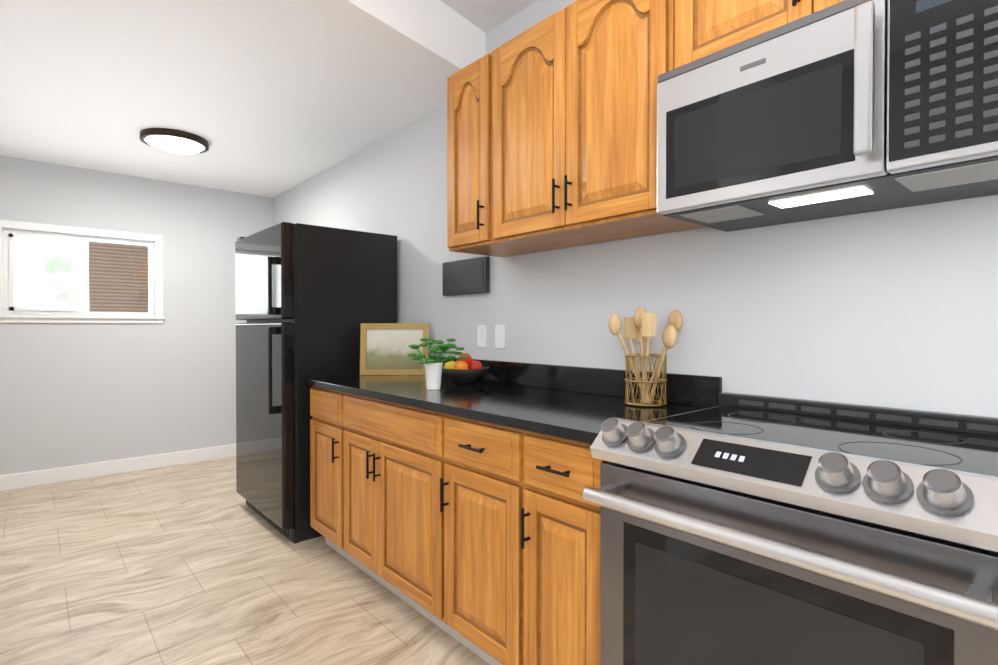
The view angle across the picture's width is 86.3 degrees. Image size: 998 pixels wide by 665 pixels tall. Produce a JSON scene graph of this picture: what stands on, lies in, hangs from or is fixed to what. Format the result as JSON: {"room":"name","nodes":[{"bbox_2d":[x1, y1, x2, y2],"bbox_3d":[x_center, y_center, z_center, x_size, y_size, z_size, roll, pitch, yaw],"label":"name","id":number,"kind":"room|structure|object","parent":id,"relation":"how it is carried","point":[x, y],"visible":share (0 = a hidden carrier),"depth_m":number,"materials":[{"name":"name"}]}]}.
{"room":"kitchen","nodes":[
{"label":"kitchen","id":0,"kind":"room"},
{"bbox_2d":[0,155,272,475],"bbox_3d":[-3.132,-0.194,4.195,2.600,2.630,0.100,-1,1,-41],"label":"wall","id":1,"kind":"structure","parent":0,"point":[72,394],"depth_m":4.28,"materials":[{"name":"grey paint"}]},
{"bbox_2d":[0,219,164,322],"bbox_3d":[-3.195,-0.438,4.097,1.050,0.730,0.110,-1,1,-41],"label":"window","id":2,"kind":"structure","parent":1,"relation":"in","point":[30,314],"depth_m":4.06,"materials":[{"name":"white"}]},
{"bbox_2d":[0,444,235,490],"bbox_3d":[-3.095,1.067,4.165,2.600,0.110,0.014,-1,1,-41],"label":"baseboard","id":3,"kind":"structure","parent":1,"relation":"attached to","point":[45,477],"depth_m":4.19,"materials":[{"name":"white wood"}]},
{"bbox_2d":[0,0,485,197],"bbox_3d":[-1.882,-1.369,2.758,2.600,0.250,3.692,-1,1,-41],"label":"ceiling","id":4,"kind":"structure","parent":0,"point":[270,98],"depth_m":2.62,"materials":[{"name":"white paint"}]},
{"bbox_2d":[140,128,208,153],"bbox_3d":[-2.090,-1.222,3.436,0.380,0.058,0.380,-1,1,-41],"label":"flush ceiling light","id":5,"kind":"object","parent":4,"relation":"attached to","point":[174,140],"visible":1,"depth_m":3.35,"materials":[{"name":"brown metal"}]},
{"bbox_2d":[0,456,489,664],"bbox_3d":[-1.009,1.176,1.788,2.800,0.060,6.540,-1,1,-41],"label":"floor","id":6,"kind":"structure","parent":0,"point":[200,563],"depth_m":2.38,"materials":[{"name":"wood"}]},
{"bbox_2d":[235,222,396,543],"bbox_3d":[-1.187,0.259,3.345,0.742,1.742,0.870,-1,1,-41],"label":"fridge","id":7,"kind":"object","parent":6,"relation":"on","point":[309,299],"visible":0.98,"depth_m":2.98,"materials":[{"name":"black metal"}]},
{"bbox_2d":[310,386,329,545],"bbox_3d":[-0.615,0.704,2.828,0.622,0.860,0.459,-1,1,-41],"label":"base cabinet","id":8,"kind":"object","parent":6,"relation":"on","point":[319,397],"depth_m":2.69,"materials":[{"name":"brown wood"}]},
{"bbox_2d":[304,356,721,443],"bbox_3d":[-0.144,0.209,2.272,0.641,0.136,1.939,-1,1,-41],"label":"countertop","id":9,"kind":"structure","parent":8,"relation":"on","point":[578,404],"depth_m":1.99,"materials":[{"name":"black stone"}]},
{"bbox_2d":[360,323,428,374],"bbox_3d":[-0.585,0.093,2.983,0.380,0.289,0.047,0,1,-1],"label":"picture frame","id":10,"kind":"object","parent":9,"relation":"on","point":[385,349],"visible":0.88,"depth_m":2.98,"materials":[{"name":"gold metal"}]},
{"bbox_2d":[407,338,467,389],"bbox_3d":[-0.273,0.134,2.298,0.246,0.220,0.229,-1,1,-41],"label":"potted plant","id":11,"kind":"object","parent":9,"relation":"on","point":[433,370],"visible":1,"depth_m":2.28,"materials":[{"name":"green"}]},
{"bbox_2d":[442,353,489,383],"bbox_3d":[-0.165,0.170,2.545,0.240,0.143,0.240,-1,1,-41],"label":"fruit bowl","id":12,"kind":"object","parent":9,"relation":"on","point":[468,370],"visible":1,"depth_m":2.48,"materials":[{"name":"grey ceramic"}]},
{"bbox_2d":[608,307,682,406],"bbox_3d":[0.516,0.080,1.833,0.146,0.338,0.249,-1,1,-41],"label":"utensil holder","id":13,"kind":"object","parent":9,"relation":"on","point":[640,326],"visible":1,"depth_m":1.82,"materials":[{"name":"beige wood"}]},
{"bbox_2d":[330,390,425,616],"bbox_3d":[-0.239,0.708,2.399,0.622,0.860,0.938,-1,1,-41],"label":"base cabinet","id":14,"kind":"object","parent":6,"relation":"on","point":[378,447],"depth_m":2.22,"materials":[{"name":"brown wood"}]},
{"bbox_2d":[426,410,497,664],"bbox_3d":[0.162,0.713,1.942,0.622,0.860,0.533,-1,1,-41],"label":"base cabinet","id":15,"kind":"object","parent":6,"relation":"on","point":[480,539],"depth_m":1.80,"materials":[{"name":"brown wood"}]},
{"bbox_2d":[498,425,604,664],"bbox_3d":[0.378,0.715,1.696,0.622,0.860,0.378,-1,1,-41],"label":"base cabinet","id":16,"kind":"object","parent":6,"relation":"on","point":[549,535],"depth_m":1.50,"materials":[{"name":"brown wood"}]},
{"bbox_2d":[583,392,997,664],"bbox_3d":[0.706,0.675,1.221,0.740,0.952,0.750,-1,1,-41],"label":"range","id":17,"kind":"object","parent":6,"relation":"on","point":[741,529],"visible":1,"depth_m":1.02,"materials":[{"name":"grey metal"}]},
{"bbox_2d":[440,0,536,32],"bbox_3d":[-1.009,-1.514,1.761,2.800,0.060,6.540,-1,1,-41],"label":"ceiling","id":18,"kind":"structure","parent":0,"point":[485,16],"depth_m":2.46,"materials":[{"name":"white paint"}]},
{"bbox_2d":[273,0,997,417],"bbox_3d":[0.006,-0.178,2.665,0.100,2.630,6.540,-1,1,-41],"label":"wall","id":19,"kind":"structure","parent":0,"point":[891,308],"depth_m":1.73,"materials":[{"name":"grey paint"}]},
{"bbox_2d":[443,256,489,295],"bbox_3d":[-0.178,-0.289,2.775,0.030,0.180,0.370,-1,1,-41],"label":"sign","id":20,"kind":"object","parent":19,"relation":"attached to","point":[467,276],"visible":0.98,"depth_m":2.74,"materials":[{"name":"grey"}]},
{"bbox_2d":[477,325,486,347],"bbox_3d":[-0.089,0.019,2.690,0.012,0.115,0.070,-1,1,-41],"label":"switch plate","id":21,"kind":"object","parent":19,"relation":"attached to","point":[481,336],"visible":1,"depth_m":2.68,"materials":[{"name":"white plastic"}]},
{"bbox_2d":[447,61,518,256],"bbox_3d":[0.013,-0.742,2.312,0.340,0.766,0.371,-1,1,-41],"label":"upper cabinet","id":22,"kind":"object","parent":19,"relation":"attached to","point":[460,85],"depth_m":2.26,"materials":[{"name":"brown wood"}]},
{"bbox_2d":[495,325,504,348],"bbox_3d":[0.004,0.020,2.586,0.008,0.115,0.070,-1,1,-41],"label":"electrical outlet plate","id":23,"kind":"object","parent":19,"relation":"attached to","point":[500,336],"visible":1,"depth_m":2.58,"materials":[{"name":"white plastic"}]},
{"bbox_2d":[475,0,705,254],"bbox_3d":[0.330,-0.739,1.951,0.340,0.766,0.858,-1,1,-41],"label":"upper cabinet","id":24,"kind":"object","parent":19,"relation":"attached to","point":[552,132],"depth_m":1.81,"materials":[{"name":"brown wood"}]},
{"bbox_2d":[663,0,843,72],"bbox_3d":[0.856,-0.913,1.349,0.340,0.405,0.732,-1,1,-41],"label":"upper cabinet","id":25,"kind":"object","parent":19,"relation":"attached to","point":[693,30],"depth_m":1.41,"materials":[{"name":"brown wood"}]},
{"bbox_2d":[657,0,997,231],"bbox_3d":[0.811,-0.514,1.313,0.461,0.385,0.728,-1,1,-41],"label":"microwave","id":26,"kind":"object","parent":25,"relation":"attached to","point":[846,107],"visible":1,"depth_m":1.16,"materials":[{"name":"silver metal"}]},
{"label":"outside","id":27,"kind":"structure","parent":0,"visible":0},
{"bbox_2d":[13,238,147,311],"bbox_3d":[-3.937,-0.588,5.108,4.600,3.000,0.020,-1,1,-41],"label":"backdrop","id":28,"kind":"structure","parent":27,"point":[102,252],"depth_m":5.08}
]}

